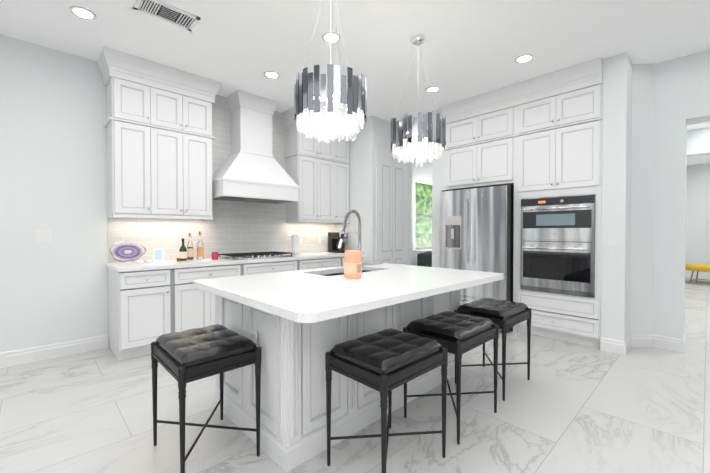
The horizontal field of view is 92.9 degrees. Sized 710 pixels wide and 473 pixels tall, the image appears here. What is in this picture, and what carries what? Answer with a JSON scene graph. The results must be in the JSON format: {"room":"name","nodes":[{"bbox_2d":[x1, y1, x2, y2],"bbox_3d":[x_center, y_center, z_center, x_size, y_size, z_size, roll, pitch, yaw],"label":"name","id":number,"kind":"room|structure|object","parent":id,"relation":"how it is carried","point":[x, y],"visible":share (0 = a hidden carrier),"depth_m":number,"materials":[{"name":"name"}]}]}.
{"room":"kitchen","nodes":[
{"label":"kitchen","id":0,"kind":"room"},
{"bbox_2d":[0,34,431,352],"bbox_3d":[0.527,-0.367,6.791,17.500,3.050,0.156,-1,1,-44],"label":"wall","id":1,"kind":"structure","parent":0,"point":[53,142],"depth_m":3.42,"materials":[{"name":"white paint"}]},
{"bbox_2d":[35,229,51,241],"bbox_3d":[-3.034,-0.009,3.285,0.120,0.120,0.008,-1,1,-44],"label":"light switch","id":2,"kind":"object","parent":1,"relation":"attached to","point":[43,235],"visible":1,"depth_m":3.28,"materials":[{"name":"white plastic"}]},
{"bbox_2d":[98,47,219,218],"bbox_3d":[-2.170,-1.044,3.821,1.136,1.618,0.395,-1,1,-44],"label":"upper cabinet","id":3,"kind":"object","parent":1,"relation":"attached to","point":[158,125],"depth_m":3.64,"materials":[{"name":"white wood"}]},
{"bbox_2d":[212,90,298,203],"bbox_3d":[-1.346,-1.171,4.515,1.076,1.379,0.528,-1,1,-44],"label":"range hood","id":4,"kind":"object","parent":1,"relation":"attached to","point":[250,169],"visible":0.94,"depth_m":4.42,"materials":[{"name":"white painted wood"}]},
{"bbox_2d":[282,107,349,222],"bbox_3d":[-0.581,-1.063,5.339,1.090,1.618,0.395,-1,1,-44],"label":"upper cabinet","id":5,"kind":"object","parent":1,"relation":"attached to","point":[320,170],"depth_m":5.14,"materials":[{"name":"white wood"}]},
{"bbox_2d":[0,273,706,367],"bbox_3d":[1.766,1.114,4.788,16.498,0.138,4.490,-1,1,-44],"label":"baseboard","id":6,"kind":"structure","parent":1,"relation":"attached to","point":[27,355],"depth_m":3.48,"materials":[{"name":"white wood"}]},
{"bbox_2d":[414,182,431,250],"bbox_3d":[1.694,-0.466,7.848,1.110,1.580,0.120,-1,1,-44],"label":"window","id":7,"kind":"structure","parent":1,"relation":"in","point":[418,249],"depth_m":7.70,"materials":[{"name":"grey"}]},
{"bbox_2d":[415,180,431,248],"bbox_3d":[1.698,-0.486,7.844,1.040,1.529,0.040,-1,1,-44],"label":"window blinds","id":8,"kind":"object","parent":7,"relation":"attached to","point":[425,240],"visible":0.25,"depth_m":7.70,"materials":[{"name":"white plastic"}]},
{"bbox_2d":[0,278,709,472],"bbox_3d":[1.765,1.199,5.515,17.500,0.050,12.500,-1,1,-44],"label":"floor","id":9,"kind":"structure","parent":0,"point":[569,407],"depth_m":2.24,"materials":[{"name":"tile"}]},
{"bbox_2d":[107,267,173,360],"bbox_3d":[-2.279,0.764,3.575,0.460,0.868,0.632,-1,1,-44],"label":"base cabinet","id":10,"kind":"object","parent":9,"relation":"on","point":[141,303],"depth_m":3.35,"materials":[{"name":"white wood"}]},
{"bbox_2d":[106,252,361,270],"bbox_3d":[-1.277,0.297,4.517,3.259,0.040,0.647,-1,1,-44],"label":"countertop","id":11,"kind":"structure","parent":10,"relation":"on","point":[157,265],"depth_m":3.83,"materials":[{"name":"white stone"}]},
{"bbox_2d":[110,243,145,262],"bbox_3d":[-2.439,0.175,3.635,0.326,0.219,0.102,-1,1,-44],"label":"geode","id":12,"kind":"object","parent":11,"relation":"on","point":[122,252],"visible":1,"depth_m":3.61,"materials":[{"name":"purple stone"}]},
{"bbox_2d":[135,260,146,263],"bbox_3d":[-2.273,0.265,3.567,0.086,0.042,0.061,-1,1,-44],"label":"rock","id":13,"kind":"object","parent":11,"relation":"on","point":[142,261],"depth_m":3.55,"materials":[{"name":"white stone"}]},
{"bbox_2d":[153,248,163,261],"bbox_3d":[-2.227,0.208,3.821,0.110,0.146,0.037,-1,1,-36],"label":"photo frame","id":14,"kind":"object","parent":11,"relation":"on","point":[158,254],"visible":0.93,"depth_m":3.82,"materials":[{"name":"white plastic"}]},
{"bbox_2d":[179,238,186,260],"bbox_3d":[-2.005,0.152,3.932,0.082,0.260,0.082,-1,1,-44],"label":"bottle","id":15,"kind":"object","parent":11,"relation":"on","point":[183,253],"visible":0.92,"depth_m":3.91,"materials":[{"name":"green glass"}]},
{"bbox_2d":[187,233,193,259],"bbox_3d":[-1.970,0.119,4.033,0.070,0.325,0.070,-1,1,-44],"label":"bottle","id":16,"kind":"object","parent":11,"relation":"on","point":[190,255],"visible":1,"depth_m":4.01,"materials":[{"name":"clear glass"}]},
{"bbox_2d":[197,232,203,259],"bbox_3d":[-1.874,0.111,4.084,0.078,0.340,0.078,-1,1,-44],"label":"bottle","id":17,"kind":"object","parent":11,"relation":"on","point":[200,250],"visible":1,"depth_m":4.06,"materials":[{"name":"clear glass"}]},
{"bbox_2d":[211,252,218,259],"bbox_3d":[-1.697,0.233,4.089,0.080,0.095,0.080,-1,1,-44],"label":"candle","id":18,"kind":"object","parent":11,"relation":"on","point":[214,255],"visible":1,"depth_m":4.06,"materials":[{"name":"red wax"}]},
{"bbox_2d":[219,251,294,259],"bbox_3d":[-1.313,0.249,4.498,0.880,0.052,0.500,-1,1,-44],"label":"cooktop","id":19,"kind":"object","parent":11,"relation":"in","point":[250,255],"visible":1,"depth_m":4.37,"materials":[{"name":"silver metal"}]},
{"bbox_2d":[292,231,300,254],"bbox_3d":[-0.896,0.092,5.102,0.148,0.352,0.148,-1,1,-44],"label":"paper towel","id":20,"kind":"object","parent":11,"relation":"on","point":[295,244],"visible":0.92,"depth_m":5.05,"materials":[{"name":"white paper"}]},
{"bbox_2d":[328,232,347,252],"bbox_3d":[-0.283,0.097,5.575,0.200,0.330,0.264,-1,1,-44],"label":"coffee maker","id":21,"kind":"object","parent":11,"relation":"on","point":[333,239],"visible":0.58,"depth_m":5.54,"materials":[{"name":"black plastic"}]},
{"bbox_2d":[151,324,260,472],"bbox_3d":[-0.852,0.892,1.917,0.427,0.653,0.537,-1,1,-44],"label":"stool","id":22,"kind":"object","parent":9,"relation":"on","point":[182,358],"visible":1,"depth_m":1.81,"materials":[{"name":"black leather"}]},
{"bbox_2d":[174,263,245,331],"bbox_3d":[-1.838,0.759,3.996,0.760,0.868,0.632,-1,1,-44],"label":"base cabinet","id":23,"kind":"object","parent":9,"relation":"on","point":[193,307],"depth_m":3.67,"materials":[{"name":"white wood"}]},
{"bbox_2d":[246,259,301,274],"bbox_3d":[-1.274,0.752,4.535,0.800,0.868,0.632,-1,1,-44],"label":"base cabinet","id":24,"kind":"object","parent":9,"relation":"on","point":[291,264],"depth_m":4.32,"materials":[{"name":"white wood"}]},
{"bbox_2d":[302,259,341,269],"bbox_3d":[-0.703,0.746,5.081,0.780,0.868,0.632,-1,1,-44],"label":"base cabinet","id":25,"kind":"object","parent":9,"relation":"on","point":[307,264],"depth_m":4.84,"materials":[{"name":"white wood"}]},
{"bbox_2d":[215,267,465,471],"bbox_3d":[-0.042,0.775,2.688,1.788,0.869,0.958,-1,1,-44],"label":"kitchen island","id":26,"kind":"object","parent":9,"relation":"on","point":[293,419],"depth_m":1.97,"materials":[{"name":"white wood"}]},
{"bbox_2d":[251,329,256,346],"bbox_3d":[-0.594,0.605,1.980,0.009,0.115,0.070,-1,1,-44],"label":"outlet","id":27,"kind":"object","parent":26,"relation":"attached to","point":[253,335],"visible":0.62,"depth_m":1.97,"materials":[{"name":"white plastic"}]},
{"bbox_2d":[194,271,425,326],"bbox_3d":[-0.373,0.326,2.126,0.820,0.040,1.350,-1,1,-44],"label":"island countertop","id":28,"kind":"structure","parent":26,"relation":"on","point":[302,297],"depth_m":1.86,"materials":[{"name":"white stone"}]},
{"bbox_2d":[310,267,485,298],"bbox_3d":[0.195,0.319,2.668,0.750,0.040,1.350,-1,1,-44],"label":"island countertop","id":29,"kind":"structure","parent":26,"relation":"on","point":[426,281],"depth_m":2.38,"materials":[{"name":"white stone"}]},
{"bbox_2d":[337,209,363,265],"bbox_3d":[-0.034,0.013,3.283,0.353,0.555,0.056,-1,1,-44],"label":"faucet","id":30,"kind":"object","parent":29,"relation":"on","point":[348,213],"visible":0.92,"depth_m":3.26,"materials":[{"name":"silver metal"}]},
{"bbox_2d":[344,250,361,278],"bbox_3d":[-0.015,0.200,2.444,0.130,0.203,0.131,-1,1,-44],"label":"candle","id":31,"kind":"object","parent":29,"relation":"on","point":[352,264],"visible":1,"depth_m":2.39,"materials":[{"name":"brown wax"}]},
{"bbox_2d":[362,263,503,282],"bbox_3d":[0.610,0.314,3.065,0.400,0.040,1.350,-1,1,-44],"label":"island countertop","id":32,"kind":"structure","parent":26,"relation":"on","point":[489,276],"depth_m":2.94,"materials":[{"name":"white stone"}]},
{"bbox_2d":[362,262,382,264],"bbox_3d":[0.174,0.279,3.492,0.260,0.018,0.070,-1,1,-44],"label":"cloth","id":33,"kind":"object","parent":32,"relation":"on","point":[371,263],"visible":0.86,"depth_m":3.47,"materials":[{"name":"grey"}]},
{"bbox_2d":[325,328,447,472],"bbox_3d":[0.176,0.893,1.827,0.537,0.653,0.427,-1,1,-44],"label":"stool","id":34,"kind":"object","parent":9,"relation":"on","point":[385,362],"visible":1,"depth_m":1.72,"materials":[{"name":"black leather"}]},
{"bbox_2d":[417,251,431,266],"bbox_3d":[1.788,0.746,6.928,0.820,0.820,0.900,0,1,26],"label":"armchair","id":35,"kind":"object","parent":9,"relation":"on","point":[424,259],"visible":0.06,"depth_m":6.72,"materials":[{"name":"grey"}]},
{"bbox_2d":[403,311,498,444],"bbox_3d":[0.653,0.888,2.290,0.537,0.653,0.427,-1,1,-44],"label":"stool","id":36,"kind":"object","parent":9,"relation":"on","point":[458,335],"visible":0.92,"depth_m":2.17,"materials":[{"name":"black leather"}]},
{"bbox_2d":[439,184,513,332],"bbox_3d":[1.769,0.263,4.663,0.856,1.818,0.910,-1,1,-44],"label":"fridge","id":37,"kind":"object","parent":9,"relation":"on","point":[476,228],"visible":0.56,"depth_m":4.30,"materials":[{"name":"silver metal"}]},
{"bbox_2d":[454,298,530,400],"bbox_3d":[1.145,0.881,2.802,0.537,0.653,0.427,-1,1,-44],"label":"stool","id":38,"kind":"object","parent":9,"relation":"on","point":[504,315],"visible":0.94,"depth_m":2.69,"materials":[{"name":"black leather"}]},
{"bbox_2d":[513,289,600,347],"bbox_3d":[2.523,0.922,4.089,0.668,0.540,0.855,-1,1,-44],"label":"base cabinet","id":39,"kind":"object","parent":9,"relation":"on","point":[563,317],"depth_m":3.81,"materials":[{"name":"white wood"}]},
{"bbox_2d":[513,193,601,296],"bbox_3d":[2.523,0.095,4.078,0.668,1.115,0.855,-1,1,-44],"label":"oven cabinet","id":40,"kind":"object","parent":9,"relation":"on","point":[517,204],"depth_m":4.00,"materials":[{"name":"white wood"}]},
{"bbox_2d":[520,194,595,297],"bbox_3d":[2.265,0.097,3.831,0.084,1.105,0.755,-1,1,-44],"label":"wall oven","id":41,"kind":"object","parent":40,"relation":"in","point":[557,244],"visible":1,"depth_m":3.81,"materials":[{"name":"silver metal"}]},
{"bbox_2d":[685,279,709,290],"bbox_3d":[8.653,1.143,7.499,2.000,0.012,2.050,-1,1,-44],"label":"rug","id":42,"kind":"object","parent":9,"relation":"on","point":[697,285],"depth_m":7.80,"materials":[{"name":"grey carpet"}]},
{"bbox_2d":[685,264,709,282],"bbox_3d":[8.378,0.900,8.001,0.880,0.451,0.880,-1,1,-44],"label":"ottoman bench","id":43,"kind":"object","parent":42,"relation":"on","point":[698,267],"visible":0.94,"depth_m":7.95,"materials":[{"name":"yellow fabric"}]},
{"bbox_2d":[0,0,709,164],"bbox_3d":[1.763,-2.050,5.369,17.650,0.350,12.650,-1,1,-44],"label":"ceiling","id":44,"kind":"structure","parent":0,"point":[470,48],"depth_m":3.15,"materials":[{"name":"white paint"}]},
{"bbox_2d":[69,6,96,19],"bbox_3d":[-2.235,-1.836,2.774,0.176,0.008,0.176,-1,1,-44],"label":"recessed light","id":45,"kind":"object","parent":44,"relation":"in","point":[83,13],"visible":1,"depth_m":2.77,"materials":[{"name":"white plastic"}]},
{"bbox_2d":[133,0,199,30],"bbox_3d":[-1.542,-1.834,2.772,0.440,0.012,0.240,-1,1,-44],"label":"ceiling vent","id":46,"kind":"object","parent":44,"relation":"in","point":[166,12],"visible":0.94,"depth_m":2.77,"materials":[{"name":"white metal"}]},
{"bbox_2d":[264,71,279,78],"bbox_3d":[-0.952,-1.850,3.862,0.176,0.008,0.176,-1,1,-44],"label":"recessed light","id":47,"kind":"object","parent":44,"relation":"in","point":[272,74],"visible":1,"depth_m":3.85,"materials":[{"name":"white"}]},
{"bbox_2d":[294,0,366,143],"bbox_3d":[-0.172,-1.249,2.374,0.508,1.172,0.508,-1,1,-44],"label":"chandelier","id":48,"kind":"object","parent":44,"relation":"hanging from","point":[319,114],"visible":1,"depth_m":2.19,"materials":[{"name":"silver metal"}]},
{"bbox_2d":[322,32,340,42],"bbox_3d":[-0.219,-1.841,3.124,0.176,0.008,0.176,-1,1,-44],"label":"recessed light","id":49,"kind":"object","parent":44,"relation":"in","point":[326,36],"visible":0.98,"depth_m":3.12,"materials":[{"name":"white"}]},
{"bbox_2d":[390,35,445,166],"bbox_3d":[0.588,-1.256,3.156,0.508,1.178,0.508,-1,1,-44],"label":"chandelier","id":50,"kind":"object","parent":44,"relation":"hanging from","point":[406,145],"visible":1,"depth_m":2.99,"materials":[{"name":"silver metal"}]},
{"bbox_2d":[426,86,439,92],"bbox_3d":[0.981,-1.855,4.257,0.176,0.008,0.176,-1,1,-44],"label":"recessed light","id":51,"kind":"object","parent":44,"relation":"in","point":[432,89],"visible":0.98,"depth_m":4.26,"materials":[{"name":"white"}]},
{"bbox_2d":[515,54,533,62],"bbox_3d":[1.756,-1.845,3.504,0.176,0.008,0.176,-1,1,-44],"label":"recessed light","id":52,"kind":"object","parent":44,"relation":"in","point":[524,58],"visible":1,"depth_m":3.50,"materials":[{"name":"white"}]},
{"bbox_2d":[687,127,709,156],"bbox_3d":[7.191,-1.653,4.869,0.300,0.430,4.120,-1,1,-44],"label":"beam","id":53,"kind":"structure","parent":44,"relation":"attached to","point":[698,142],"depth_m":5.90,"materials":[{"name":"white paint"}]},
{"bbox_2d":[336,116,411,264],"bbox_3d":[0.335,-0.356,5.907,1.000,3.050,0.870,-1,1,-44],"label":"wall","id":54,"kind":"structure","parent":0,"point":[373,135],"depth_m":5.41,"materials":[{"name":"white paint"}]},
{"bbox_2d":[376,149,406,264],"bbox_3d":[0.624,-0.099,5.550,0.780,2.545,0.046,-1,1,-44],"label":"pantry door","id":55,"kind":"structure","parent":54,"relation":"in","point":[391,209],"depth_m":5.52,"materials":[{"name":"white wood"}]},
{"bbox_2d":[432,49,709,340],"bbox_3d":[3.637,-0.320,3.031,0.800,3.050,6.350,-1,1,-44],"label":"wall","id":56,"kind":"structure","parent":0,"point":[650,112],"depth_m":3.54,"materials":[{"name":"white paint"}]},
{"bbox_2d":[445,105,516,189],"bbox_3d":[1.874,-1.146,4.742,0.668,0.940,0.945,-1,1,-44],"label":"upper cabinet","id":57,"kind":"object","parent":56,"relation":"attached to","point":[479,148],"depth_m":4.47,"materials":[{"name":"white wood"}]},
{"bbox_2d":[513,81,602,200],"bbox_3d":[2.523,-1.035,4.064,0.668,1.145,0.855,-1,1,-44],"label":"upper cabinet","id":58,"kind":"object","parent":56,"relation":"attached to","point":[539,137],"depth_m":3.80,"materials":[{"name":"white wood"}]},
{"bbox_2d":[608,233,616,244],"bbox_3d":[2.657,0.029,3.475,0.008,0.120,0.075,-1,1,-44],"label":"light switch","id":59,"kind":"object","parent":56,"relation":"attached to","point":[612,239],"visible":1,"depth_m":3.47,"materials":[{"name":"white plastic"}]},
{"bbox_2d":[685,163,709,273],"bbox_3d":[8.987,-0.398,9.265,0.150,3.050,7.970,-1,1,-44],"label":"wall","id":60,"kind":"structure","parent":0,"point":[697,178],"depth_m":9.00,"materials":[{"name":"white paint"}]},
{"bbox_2d":[707,183,709,279],"bbox_3d":[9.604,-0.123,8.441,0.098,2.520,1.080,-1,1,-44],"label":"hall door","id":61,"kind":"structure","parent":60,"relation":"in","point":[708,252],"depth_m":8.83,"materials":[{"name":"white wood"}]},
{"label":"outside","id":62,"kind":"structure","parent":0,"visible":0},
{"bbox_2d":[415,183,431,247],"bbox_3d":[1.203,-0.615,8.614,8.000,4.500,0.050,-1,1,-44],"label":"garden","id":63,"kind":"object","parent":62,"point":[424,203],"depth_m":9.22,"materials":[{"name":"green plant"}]}
]}

